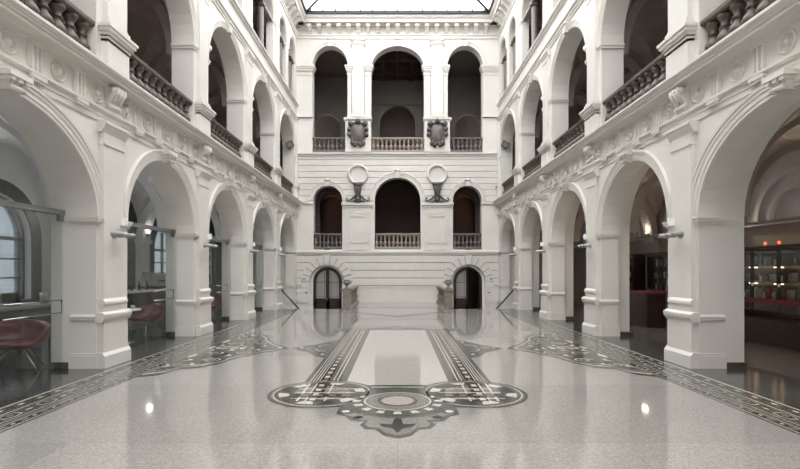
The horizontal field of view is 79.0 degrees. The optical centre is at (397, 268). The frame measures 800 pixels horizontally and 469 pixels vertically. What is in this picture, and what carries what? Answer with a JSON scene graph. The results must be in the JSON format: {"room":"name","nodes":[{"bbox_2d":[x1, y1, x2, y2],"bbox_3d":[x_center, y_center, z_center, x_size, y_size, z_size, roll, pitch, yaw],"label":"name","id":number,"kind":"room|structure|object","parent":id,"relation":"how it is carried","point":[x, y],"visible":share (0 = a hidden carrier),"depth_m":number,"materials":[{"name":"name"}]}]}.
{"room":"atrium hall","nodes":[
{"label":"atrium hall","id":0,"kind":"room"},
{"bbox_2d":[0,0,221,304],"bbox_3d":[-8.680,-5.200,10.115,0.640,14.100,27.770,0,0,0],"label":"wall","id":1,"kind":"structure","parent":0,"point":[20,181],"depth_m":11.58,"materials":[{"name":"grey paint"}]},
{"bbox_2d":[0,196,24,298],"bbox_3d":[-8.800,-0.475,10.430,0.100,2.350,1.900,0,0,0],"label":"window","id":2,"kind":"structure","parent":1,"relation":"in","point":[12,238],"depth_m":11.05,"materials":[{"name":"clear glass"}]},
{"bbox_2d":[155,233,165,285],"bbox_3d":[-8.800,-0.475,18.110,0.100,2.350,1.900,0,0,0],"label":"window","id":3,"kind":"structure","parent":1,"relation":"in","point":[160,242],"depth_m":17.99,"materials":[{"name":"clear glass"}]},
{"bbox_2d":[209,241,211,283],"bbox_3d":[-8.800,-0.475,21.950,0.100,2.350,1.900,0,0,0],"label":"window","id":4,"kind":"structure","parent":1,"relation":"in","point":[210,248],"depth_m":22.80,"materials":[{"name":"clear glass"}]},
{"bbox_2d":[0,111,255,246],"bbox_3d":[-7.180,-1.825,9.920,2.840,1.850,27.900,0,0,0],"label":"ceiling","id":5,"kind":"structure","parent":0,"point":[145,198],"depth_m":12.09,"materials":[{"name":"grey paint"}]},
{"bbox_2d":[0,0,305,368],"bbox_3d":[-5.110,-4.685,10.115,1.340,15.270,27.770,0,0,0],"label":"wall","id":6,"kind":"structure","parent":0,"point":[90,129],"depth_m":9.97,"materials":[{"name":"white paint"}]},
{"bbox_2d":[19,0,94,50],"bbox_3d":[-5.160,-3.720,6.210,0.280,0.800,3.680,0,0,0],"label":"balustrade","id":7,"kind":"object","parent":6,"relation":"on","point":[74,18],"visible":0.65,"depth_m":7.49,"materials":[{"name":"stone"}]},
{"bbox_2d":[111,231,135,238],"bbox_3d":[-4.790,-0.590,8.410,0.260,0.100,0.520,0,0,0],"label":"wall spotlight","id":8,"kind":"object","parent":6,"relation":"attached to","point":[114,234],"visible":1,"depth_m":8.37,"materials":[{"name":"grey metal"}]},
{"bbox_2d":[121,218,127,225],"bbox_3d":[-4.878,-0.840,8.660,0.085,0.140,0.090,0,0,0],"label":"speaker box","id":9,"kind":"object","parent":6,"relation":"attached to","point":[124,221],"visible":1,"depth_m":8.62,"materials":[{"name":"white plastic"}]},
{"bbox_2d":[129,54,192,120],"bbox_3d":[-5.160,-3.720,10.430,0.280,0.800,2.920,0,0,0],"label":"balustrade","id":10,"kind":"object","parent":6,"relation":"on","point":[143,75],"visible":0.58,"depth_m":10.32,"materials":[{"name":"stone"}]},
{"bbox_2d":[204,244,217,247],"bbox_3d":[-4.790,-0.590,12.340,0.260,0.100,0.520,0,0,0],"label":"wall spotlight","id":11,"kind":"object","parent":6,"relation":"attached to","point":[205,245],"visible":1,"depth_m":12.30,"materials":[{"name":"grey metal"}]},
{"bbox_2d":[211,119,242,157],"bbox_3d":[-5.160,-3.720,14.270,0.280,0.800,2.920,0,0,0],"label":"balustrade","id":12,"kind":"object","parent":6,"relation":"on","point":[219,133],"visible":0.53,"depth_m":14.25,"materials":[{"name":"stone"}]},
{"bbox_2d":[255,0,271,47],"bbox_3d":[-5.130,-9.085,18.110,0.360,1.930,2.760,0,0,0],"label":"column","id":13,"kind":"structure","parent":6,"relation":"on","point":[262,10],"depth_m":18.01,"materials":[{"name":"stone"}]},
{"bbox_2d":[254,153,272,179],"bbox_3d":[-5.160,-3.720,18.110,0.280,0.800,2.920,0,0,0],"label":"balustrade","id":14,"kind":"object","parent":6,"relation":"on","point":[260,164],"visible":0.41,"depth_m":18.29,"materials":[{"name":"stone"}]},
{"bbox_2d":[280,35,284,77],"bbox_3d":[-5.130,-9.085,21.020,0.360,1.930,1.320,0,0,0],"label":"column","id":15,"kind":"structure","parent":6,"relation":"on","point":[282,43],"depth_m":20.96,"materials":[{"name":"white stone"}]},
{"bbox_2d":[281,175,293,193],"bbox_3d":[-5.160,-3.720,21.950,0.280,0.800,2.920,0,0,0],"label":"balustrade","id":16,"kind":"object","parent":6,"relation":"on","point":[286,184],"visible":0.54,"depth_m":22.16,"materials":[{"name":"stone"}]},
{"bbox_2d":[285,140,293,148],"bbox_3d":[-5.148,-5.946,23.244,0.445,0.435,0.331,0,0,0],"label":"floodlight","id":17,"kind":"object","parent":6,"relation":"attached to","point":[289,144],"visible":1,"depth_m":23.12,"materials":[{"name":"black paint"}]},
{"bbox_2d":[288,51,293,92],"bbox_3d":[-5.130,-9.085,22.880,0.360,1.930,1.320,0,0,0],"label":"column","id":18,"kind":"structure","parent":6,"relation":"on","point":[290,59],"depth_m":22.77,"materials":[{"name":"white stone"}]},
{"bbox_2d":[301,0,494,13],"bbox_3d":[0.000,-13.125,10.510,8.960,1.611,25.940,0,0,0],"label":"skylight","id":19,"kind":"object","parent":6,"relation":"on","point":[308,10],"visible":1,"depth_m":23.36,"materials":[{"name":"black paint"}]},
{"bbox_2d":[61,0,282,147],"bbox_3d":[-7.070,-6.350,9.920,3.060,2.000,27.900,0,0,0],"label":"gallery wall","id":20,"kind":"structure","parent":0,"point":[148,22],"depth_m":15.42,"materials":[{"name":"brown paint"}]},
{"bbox_2d":[253,0,265,35],"bbox_3d":[-6.940,-10.750,9.920,3.320,1.600,27.900,0,0,0],"label":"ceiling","id":21,"kind":"structure","parent":0,"point":[254,5],"depth_m":22.09,"materials":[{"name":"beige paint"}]},
{"bbox_2d":[252,35,282,301],"bbox_3d":[-7.000,-4.650,24.150,4.000,15.200,0.300,0,0,0],"label":"wall","id":22,"kind":"structure","parent":0,"point":[255,140],"depth_m":24.00,"materials":[{"name":"grey paint"}]},
{"bbox_2d":[296,14,498,308],"bbox_3d":[-0.055,-4.685,23.970,10.130,15.270,1.060,0,0,0],"label":"wall","id":23,"kind":"structure","parent":0,"point":[381,275],"depth_m":23.96,"materials":[{"name":"white paint"}]},
{"bbox_2d":[313,267,341,308],"bbox_3d":[-3.500,1.375,24.274,1.440,2.950,0.152,0,0,0],"label":"door","id":24,"kind":"structure","parent":23,"relation":"in","point":[327,281],"depth_m":24.27,"materials":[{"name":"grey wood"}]},
{"bbox_2d":[314,233,341,248],"bbox_3d":[-3.450,-1.370,24.120,1.420,0.800,0.220,0,0,0],"label":"balustrade","id":25,"kind":"object","parent":23,"relation":"on","point":[316,235],"visible":1,"depth_m":24.04,"materials":[{"name":"grey stone"}]},
{"bbox_2d":[313,137,344,151],"bbox_3d":[-3.340,-6.150,24.120,1.740,0.760,0.220,0,0,0],"label":"balustrade","id":26,"kind":"object","parent":23,"relation":"on","point":[315,139],"visible":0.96,"depth_m":24.04,"materials":[{"name":"grey stone"}]},
{"bbox_2d":[347,118,368,146],"bbox_3d":[-1.950,-6.684,23.750,1.060,1.385,0.220,0,0,0],"label":"cartouche","id":27,"kind":"object","parent":23,"relation":"attached to","point":[357,130],"visible":1,"depth_m":23.73,"materials":[{"name":"stone"}]},
{"bbox_2d":[346,182,369,201],"bbox_3d":[-1.950,-3.765,23.830,1.210,0.970,0.220,0,0,0],"label":"bracket","id":28,"kind":"object","parent":23,"relation":"attached to","point":[357,185],"visible":1,"depth_m":23.78,"materials":[{"name":"stone"}]},
{"bbox_2d":[371,137,423,151],"bbox_3d":[0.000,-6.150,24.120,2.620,0.760,0.220,0,0,0],"label":"balustrade","id":29,"kind":"object","parent":23,"relation":"on","point":[373,139],"visible":1,"depth_m":24.04,"materials":[{"name":"beige stone"}]},
{"bbox_2d":[375,233,420,248],"bbox_3d":[0.000,-1.370,24.120,2.280,0.800,0.220,0,0,0],"label":"balustrade","id":30,"kind":"object","parent":23,"relation":"on","point":[380,235],"visible":1,"depth_m":24.04,"materials":[{"name":"beige stone"}]},
{"bbox_2d":[425,182,448,201],"bbox_3d":[1.950,-3.765,23.830,1.210,0.970,0.220,0,0,0],"label":"bracket","id":31,"kind":"object","parent":23,"relation":"attached to","point":[437,185],"visible":1,"depth_m":23.78,"materials":[{"name":"stone"}]},
{"bbox_2d":[427,118,447,146],"bbox_3d":[1.950,-6.684,23.750,1.060,1.385,0.220,0,0,0],"label":"cartouche","id":32,"kind":"object","parent":23,"relation":"attached to","point":[436,138],"visible":1,"depth_m":23.73,"materials":[{"name":"stone"}]},
{"bbox_2d":[450,137,482,151],"bbox_3d":[3.340,-6.150,24.120,1.740,0.760,0.220,0,0,0],"label":"balustrade","id":33,"kind":"object","parent":23,"relation":"on","point":[453,139],"visible":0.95,"depth_m":24.04,"materials":[{"name":"grey stone"}]},
{"bbox_2d":[453,233,481,248],"bbox_3d":[3.450,-1.370,24.120,1.420,0.800,0.220,0,0,0],"label":"balustrade","id":34,"kind":"object","parent":23,"relation":"on","point":[458,235],"visible":1,"depth_m":24.04,"materials":[{"name":"grey stone"}]},
{"bbox_2d":[453,267,481,308],"bbox_3d":[3.500,1.375,24.649,1.440,2.950,0.902,0,0,0],"label":"door","id":35,"kind":"structure","parent":23,"relation":"in","point":[460,281],"depth_m":24.27,"materials":[{"name":"brown wood"}]},
{"bbox_2d":[314,77,480,308],"bbox_3d":[0.000,-4.750,27.650,18.000,15.400,6.300,0,0,0],"label":"wall","id":36,"kind":"structure","parent":0,"point":[397,107],"depth_m":28.60,"materials":[{"name":"brown paint"}]},
{"bbox_2d":[314,50,480,81],"bbox_3d":[0.000,-10.900,27.550,11.000,1.300,6.100,0,0,0],"label":"ceiling","id":37,"kind":"structure","parent":0,"point":[393,65],"depth_m":26.91,"materials":[{"name":"brown paint"}]},
{"bbox_2d":[0,302,799,468],"bbox_3d":[0.000,2.319,10.115,17.200,1.361,27.770,0,0,0],"label":"floor","id":38,"kind":"structure","parent":0,"point":[370,385],"depth_m":6.17,"materials":[{"name":"stone"}]},
{"bbox_2d":[0,319,49,372],"bbox_3d":[-6.120,1.247,7.800,0.875,0.794,0.858,0,0,-29],"label":"tub chair","id":39,"kind":"object","parent":38,"relation":"on","point":[23,334],"visible":1,"depth_m":8.00,"materials":[{"name":"red leather"}]},
{"bbox_2d":[0,340,32,343],"bbox_3d":[-6.115,1.208,7.790,0.583,0.085,0.583,0,0,-29],"label":"seat cushion","id":40,"kind":"object","parent":39,"relation":"on","point":[1,341],"depth_m":7.81,"materials":[{"name":"red leather"}]},
{"bbox_2d":[0,303,50,351],"bbox_3d":[-7.180,1.165,8.675,0.800,0.970,2.150,0,0,0],"label":"reception desk","id":41,"kind":"object","parent":38,"relation":"on","point":[32,309],"visible":0.56,"depth_m":9.06,"materials":[{"name":"black paint"}]},
{"bbox_2d":[0,292,20,305],"bbox_3d":[-7.150,0.560,8.950,0.200,0.240,0.600,0,0,-11],"label":"monitor","id":42,"kind":"object","parent":41,"relation":"on","point":[8,298],"visible":0.85,"depth_m":8.93,"materials":[{"name":"black paint"}]},
{"bbox_2d":[0,303,50,311],"bbox_3d":[-7.180,0.705,8.675,0.800,0.050,2.150,0,0,0],"label":"countertop","id":43,"kind":"structure","parent":41,"relation":"on","point":[32,305],"depth_m":8.88,"materials":[{"name":"white stone"}]},
{"bbox_2d":[39,292,49,303],"bbox_3d":[-6.950,0.570,9.550,0.180,0.220,0.180,0,0,0],"label":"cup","id":44,"kind":"object","parent":41,"relation":"on","point":[44,296],"visible":1,"depth_m":9.49,"materials":[{"name":"white ceramic"}]},
{"bbox_2d":[0,199,228,320],"bbox_3d":[-5.570,0.340,10.125,0.120,2.620,11.520,0,0,0],"label":"railing","id":45,"kind":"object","parent":38,"relation":"on","point":[59,213],"depth_m":7.76,"materials":[{"name":"grey metal"}]},
{"bbox_2d":[127,308,140,343],"bbox_3d":[-6.150,1.275,10.850,0.750,0.750,0.750,0,0,0],"label":"round table","id":46,"kind":"object","parent":38,"relation":"on","point":[134,309],"visible":0.2,"depth_m":10.83,"materials":[{"name":"silver metal"}]},
{"bbox_2d":[127,288,165,330],"bbox_3d":[-7.510,1.125,14.550,0.780,1.050,3.200,0,0,0],"label":"counter","id":47,"kind":"object","parent":38,"relation":"on","point":[142,297],"depth_m":13.74,"materials":[{"name":"black paint"}]},
{"bbox_2d":[127,288,165,292],"bbox_3d":[-7.510,0.625,14.550,0.780,0.050,3.200,0,0,0],"label":"countertop","id":48,"kind":"structure","parent":47,"relation":"on","point":[134,290],"depth_m":13.73,"materials":[{"name":"white stone"}]},
{"bbox_2d":[141,272,165,288],"bbox_3d":[-7.404,0.350,14.900,0.593,0.500,0.700,0,0,0],"label":"coffee machine","id":49,"kind":"object","parent":47,"relation":"on","point":[153,279],"visible":0.76,"depth_m":14.55,"materials":[{"name":"grey metal"}]},
{"bbox_2d":[141,286,165,288],"bbox_3d":[-7.435,0.560,14.900,0.530,0.080,0.700,0,0,0],"label":"drip tray","id":50,"kind":"object","parent":49,"relation":"on","point":[142,287],"depth_m":14.55,"materials":[{"name":"black paint"}]},
{"bbox_2d":[128,303,164,338],"bbox_3d":[-6.050,1.247,11.700,0.796,0.794,0.780,0,0,23],"label":"tub chair","id":51,"kind":"object","parent":38,"relation":"on","point":[150,313],"visible":0.95,"depth_m":11.71,"materials":[{"name":"red leather"}]},
{"bbox_2d":[210,295,221,320],"bbox_3d":[-6.020,1.247,15.450,0.796,0.794,0.780,0,0,-17],"label":"tub chair","id":52,"kind":"object","parent":38,"relation":"on","point":[217,301],"visible":0.38,"depth_m":15.62,"materials":[{"name":"red leather"}]},
{"bbox_2d":[281,290,299,308],"bbox_3d":[-4.633,1.723,20.620,2.206,2.254,0.070,0,0,0],"label":"handrail","id":53,"kind":"object","parent":38,"relation":"on","point":[288,297],"visible":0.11,"depth_m":20.59,"materials":[{"name":"grey metal"}]},
{"bbox_2d":[341,285,358,309],"bbox_3d":[-2.060,1.220,21.675,0.420,0.860,4.450,0,0,0],"label":"balustrade","id":54,"kind":"object","parent":38,"relation":"on","point":[350,295],"visible":1,"depth_m":19.51,"materials":[{"name":"beige stone"}]},
{"bbox_2d":[342,280,351,288],"bbox_3d":[-2.060,0.615,19.690,0.320,0.350,0.317,0,0,43],"label":"stone urn","id":55,"kind":"object","parent":54,"relation":"on","point":[346,283],"visible":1,"depth_m":19.60,"materials":[{"name":"grey stone"}]},
{"bbox_2d":[437,285,453,309],"bbox_3d":[2.060,1.220,21.675,0.420,0.860,4.450,0,0,0],"label":"balustrade","id":56,"kind":"object","parent":38,"relation":"on","point":[445,296],"visible":1,"depth_m":19.51,"materials":[{"name":"beige stone"}]},
{"bbox_2d":[443,280,452,288],"bbox_3d":[2.060,0.615,19.690,0.320,0.350,0.317,0,0,43],"label":"stone urn","id":57,"kind":"object","parent":56,"relation":"on","point":[448,283],"visible":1,"depth_m":19.60,"materials":[{"name":"white stone"}]},
{"bbox_2d":[495,290,513,308],"bbox_3d":[4.633,1.723,20.620,2.206,2.254,0.070,0,0,0],"label":"handrail","id":58,"kind":"object","parent":38,"relation":"on","point":[508,295],"visible":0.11,"depth_m":20.59,"materials":[{"name":"grey metal"}]},
{"bbox_2d":[629,254,645,289],"bbox_3d":[8.325,0.570,18.050,0.510,2.160,2.940,0,0,0],"label":"display cabinet","id":59,"kind":"object","parent":38,"relation":"on","point":[638,269],"visible":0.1,"depth_m":16.60,"materials":[{"name":"brown wood"}]},
{"bbox_2d":[629,290,667,327],"bbox_3d":[7.200,1.150,14.200,0.600,1.000,1.500,0,0,0],"label":"counter","id":60,"kind":"object","parent":38,"relation":"on","point":[646,308],"depth_m":13.54,"materials":[{"name":"brown wood"}]},
{"bbox_2d":[629,290,667,293],"bbox_3d":[7.200,0.675,14.200,0.600,0.050,1.500,0,0,0],"label":"countertop","id":61,"kind":"structure","parent":60,"relation":"on","point":[630,291],"depth_m":13.83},
{"bbox_2d":[646,252,667,323],"bbox_3d":[8.325,0.570,14.300,0.510,2.160,2.940,0,0,0],"label":"display cabinet","id":62,"kind":"object","parent":38,"relation":"on","point":[652,268],"visible":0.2,"depth_m":15.67,"materials":[{"name":"brown wood"}]},
{"bbox_2d":[660,259,664,265],"bbox_3d":[8.322,-0.198,15.219,0.124,0.216,0.076,0,0,0],"label":"book","id":63,"kind":"object","parent":62,"relation":"on","point":[662,261],"visible":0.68,"depth_m":15.18,"materials":[{"name":"grey paper"}]},
{"bbox_2d":[661,282,665,290],"bbox_3d":[8.322,0.551,15.164,0.124,0.258,0.037,0,0,0],"label":"book","id":64,"kind":"object","parent":62,"relation":"on","point":[663,284],"visible":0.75,"depth_m":15.15,"materials":[{"name":"black paper"}]},
{"bbox_2d":[744,244,799,350],"bbox_3d":[8.325,0.570,10.300,0.510,2.160,3.140,0,0,0],"label":"display cabinet","id":65,"kind":"object","parent":38,"relation":"on","point":[775,322],"visible":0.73,"depth_m":10.68,"materials":[{"name":"brown wood"}]},
{"bbox_2d":[744,255,747,264],"bbox_3d":[8.322,-0.213,11.617,0.124,0.246,0.055,0,0,0],"label":"book","id":66,"kind":"object","parent":65,"relation":"on","point":[745,256],"visible":0.43,"depth_m":11.59,"materials":[{"name":"grey paper"}]},
{"bbox_2d":[744,274,749,280],"bbox_3d":[8.322,0.203,11.536,0.124,0.155,0.083,0,0,0],"label":"book","id":67,"kind":"object","parent":65,"relation":"on","point":[746,276],"visible":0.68,"depth_m":11.49,"materials":[{"name":"teal paper"}]},
{"bbox_2d":[745,289,749,296],"bbox_3d":[8.322,0.582,11.519,0.124,0.196,0.052,0,0,0],"label":"book","id":68,"kind":"object","parent":65,"relation":"on","point":[747,291],"visible":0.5,"depth_m":11.49,"materials":[{"name":"paper"}]},
{"bbox_2d":[755,289,761,297],"bbox_3d":[8.322,0.565,11.184,0.124,0.230,0.039,0,0,0],"label":"book","id":69,"kind":"object","parent":65,"relation":"on","point":[758,292],"visible":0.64,"depth_m":11.16,"materials":[{"name":"beige paper"}]},
{"bbox_2d":[758,273,764,280],"bbox_3d":[8.322,0.183,11.091,0.124,0.195,0.073,0,0,0],"label":"book","id":70,"kind":"object","parent":65,"relation":"on","point":[759,274],"visible":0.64,"depth_m":11.07,"materials":[{"name":"grey paper"}]},
{"bbox_2d":[759,254,766,264],"bbox_3d":[8.322,-0.218,11.036,0.124,0.256,0.070,0,0,0],"label":"book","id":71,"kind":"object","parent":65,"relation":"on","point":[761,256],"visible":0.68,"depth_m":11.01,"materials":[{"name":"grey paper"}]},
{"bbox_2d":[760,276,767,280],"bbox_3d":[8.322,0.219,11.015,0.124,0.122,0.058,0,0,0],"label":"book","id":72,"kind":"object","parent":65,"relation":"on","point":[762,278],"visible":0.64,"depth_m":10.98,"materials":[{"name":"grey paper"}]},
{"bbox_2d":[764,257,770,264],"bbox_3d":[8.322,-0.182,10.897,0.124,0.184,0.049,0,0,0],"label":"book","id":73,"kind":"object","parent":65,"relation":"on","point":[767,260],"visible":0.93,"depth_m":10.87,"materials":[{"name":"grey paper"}]},
{"bbox_2d":[766,289,772,298],"bbox_3d":[8.322,0.560,10.863,0.124,0.240,0.045,0,0,0],"label":"book","id":74,"kind":"object","parent":65,"relation":"on","point":[768,291],"visible":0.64,"depth_m":10.84,"materials":[{"name":"red paper"}]},
{"bbox_2d":[744,265,799,265],"bbox_3d":[8.345,-0.080,10.300,0.430,0.020,3.020,0,0,0],"label":"shelf","id":75,"kind":"object","parent":65,"relation":"attached to","point":[744,265],"depth_m":10.53,"materials":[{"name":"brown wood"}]},
{"bbox_2d":[744,281,799,283],"bbox_3d":[8.345,0.290,10.300,0.430,0.020,3.020,0,0,0],"label":"shelf","id":76,"kind":"object","parent":65,"relation":"attached to","point":[745,282],"depth_m":10.84,"materials":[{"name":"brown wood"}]},
{"bbox_2d":[769,274,775,281],"bbox_3d":[8.322,0.197,10.754,0.124,0.166,0.063,0,0,0],"label":"book","id":77,"kind":"object","parent":65,"relation":"on","point":[772,277],"visible":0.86,"depth_m":10.72,"materials":[{"name":"grey paper"}]},
{"bbox_2d":[787,290,794,300],"bbox_3d":[8.322,0.563,10.256,0.124,0.234,0.065,0,0,0],"label":"book","id":78,"kind":"object","parent":65,"relation":"on","point":[790,293],"visible":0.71,"depth_m":10.22,"materials":[{"name":"beige paper"}]},
{"bbox_2d":[788,273,796,281],"bbox_3d":[8.322,0.182,10.210,0.124,0.196,0.090,0,0,0],"label":"book","id":79,"kind":"object","parent":65,"relation":"on","point":[792,277],"visible":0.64,"depth_m":10.17,"materials":[{"name":"beige paper"}]},
{"bbox_2d":[794,258,799,264],"bbox_3d":[8.322,-0.161,10.081,0.124,0.141,0.072,0,0,0],"label":"book","id":80,"kind":"object","parent":65,"relation":"on","point":[796,260],"visible":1,"depth_m":10.04,"materials":[{"name":"grey paper"}]},
{"bbox_2d":[512,35,542,301],"bbox_3d":[7.000,-4.650,24.150,4.000,15.200,0.300,0,0,0],"label":"wall","id":81,"kind":"structure","parent":0,"point":[538,142],"depth_m":24.00,"materials":[{"name":"beige paint"}]},
{"bbox_2d":[529,0,542,35],"bbox_3d":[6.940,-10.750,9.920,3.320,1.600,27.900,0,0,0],"label":"column","id":82,"kind":"structure","parent":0,"point":[540,8],"depth_m":21.93,"materials":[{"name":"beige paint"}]},
{"bbox_2d":[513,0,733,144],"bbox_3d":[7.070,-6.350,9.920,3.060,2.000,27.900,0,0,0],"label":"gallery wall","id":83,"kind":"structure","parent":0,"point":[646,23],"depth_m":15.43,"materials":[{"name":"brown paint"}]},
{"bbox_2d":[489,0,799,368],"bbox_3d":[5.110,-4.685,10.115,1.340,15.270,27.770,0,0,0],"label":"wall","id":84,"kind":"structure","parent":0,"point":[704,130],"depth_m":9.79,"materials":[{"name":"white paint"}]},
{"bbox_2d":[501,51,506,92],"bbox_3d":[5.130,-9.085,22.880,0.360,1.930,1.320,0,0,0],"label":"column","id":85,"kind":"structure","parent":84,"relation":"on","point":[504,60],"depth_m":22.77,"materials":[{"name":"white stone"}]},
{"bbox_2d":[501,140,509,148],"bbox_3d":[5.148,-5.946,23.244,0.445,0.435,0.331,0,0,0],"label":"floodlight","id":86,"kind":"object","parent":84,"relation":"attached to","point":[505,144],"visible":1,"depth_m":23.12,"materials":[{"name":"black paint"}]},
{"bbox_2d":[502,175,513,193],"bbox_3d":[5.160,-3.720,21.950,0.280,0.800,2.920,0,0,0],"label":"balustrade","id":87,"kind":"object","parent":84,"relation":"on","point":[508,184],"visible":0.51,"depth_m":22.16,"materials":[{"name":"stone"}]},
{"bbox_2d":[510,35,515,77],"bbox_3d":[5.130,-9.085,21.020,0.360,1.930,1.320,0,0,0],"label":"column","id":88,"kind":"structure","parent":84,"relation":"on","point":[513,42],"depth_m":20.93,"materials":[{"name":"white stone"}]},
{"bbox_2d":[522,153,540,179],"bbox_3d":[5.160,-3.720,18.110,0.280,0.800,2.920,0,0,0],"label":"balustrade","id":89,"kind":"object","parent":84,"relation":"on","point":[533,165],"visible":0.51,"depth_m":18.30,"materials":[{"name":"stone"}]},
{"bbox_2d":[523,0,540,45],"bbox_3d":[5.130,-9.085,18.110,0.360,1.930,2.760,0,0,0],"label":"column","id":90,"kind":"structure","parent":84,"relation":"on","point":[532,9],"depth_m":18.02,"materials":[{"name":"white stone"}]},
{"bbox_2d":[552,119,584,157],"bbox_3d":[5.160,-3.720,14.270,0.280,0.800,2.920,0,0,0],"label":"balustrade","id":91,"kind":"object","parent":84,"relation":"on","point":[576,132],"visible":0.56,"depth_m":14.24,"materials":[{"name":"stone"}]},
{"bbox_2d":[577,244,591,247],"bbox_3d":[4.790,-0.590,12.360,0.260,0.100,0.520,0,0,0],"label":"wall spotlight","id":92,"kind":"object","parent":84,"relation":"attached to","point":[581,245],"visible":1,"depth_m":12.30,"materials":[{"name":"grey metal"}]},
{"bbox_2d":[602,53,665,121],"bbox_3d":[5.160,-3.720,10.430,0.280,0.800,2.920,0,0,0],"label":"balustrade","id":93,"kind":"object","parent":84,"relation":"on","point":[650,76],"visible":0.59,"depth_m":10.33,"materials":[{"name":"stone"}]},
{"bbox_2d":[658,231,683,238],"bbox_3d":[4.790,-0.590,8.430,0.260,0.100,0.520,0,0,0],"label":"wall spotlight","id":94,"kind":"object","parent":84,"relation":"attached to","point":[680,234],"visible":1,"depth_m":8.40,"materials":[{"name":"grey metal"}]},
{"bbox_2d":[667,218,674,225],"bbox_3d":[4.878,-0.840,8.660,0.085,0.140,0.090,0,0,0],"label":"speaker box","id":95,"kind":"object","parent":84,"relation":"attached to","point":[670,221],"visible":1,"depth_m":8.62,"materials":[{"name":"white plastic"}]},
{"bbox_2d":[700,0,775,50],"bbox_3d":[5.160,-3.720,6.210,0.280,0.800,3.680,0,0,0],"label":"balustrade","id":96,"kind":"object","parent":84,"relation":"on","point":[721,17],"visible":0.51,"depth_m":7.49,"materials":[{"name":"stone"}]},
{"bbox_2d":[539,107,799,246],"bbox_3d":[7.180,-1.825,9.920,2.840,1.850,27.900,0,0,0],"label":"ceiling","id":97,"kind":"structure","parent":0,"point":[649,199],"depth_m":12.09,"materials":[{"name":"beige paint"}]},
{"bbox_2d":[636,235,657,238],"bbox_3d":[7.850,-1.720,14.300,0.060,1.500,3.200,0,0,0],"label":"track","id":98,"kind":"object","parent":97,"relation":"hanging from","point":[652,236],"visible":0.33,"depth_m":15.18,"materials":[{"name":"grey metal"}]},
{"bbox_2d":[744,216,799,225],"bbox_3d":[7.850,-1.720,10.200,0.060,1.500,3.200,0,0,0],"label":"track","id":99,"kind":"object","parent":97,"relation":"hanging from","point":[796,217],"visible":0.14,"depth_m":10.12,"materials":[{"name":"grey metal"}]},
{"bbox_2d":[573,0,799,304],"bbox_3d":[8.680,-5.200,10.115,0.640,14.100,27.770,0,0,0],"label":"wall","id":100,"kind":"structure","parent":0,"point":[775,194],"depth_m":11.28,"materials":[{"name":"beige paint"}]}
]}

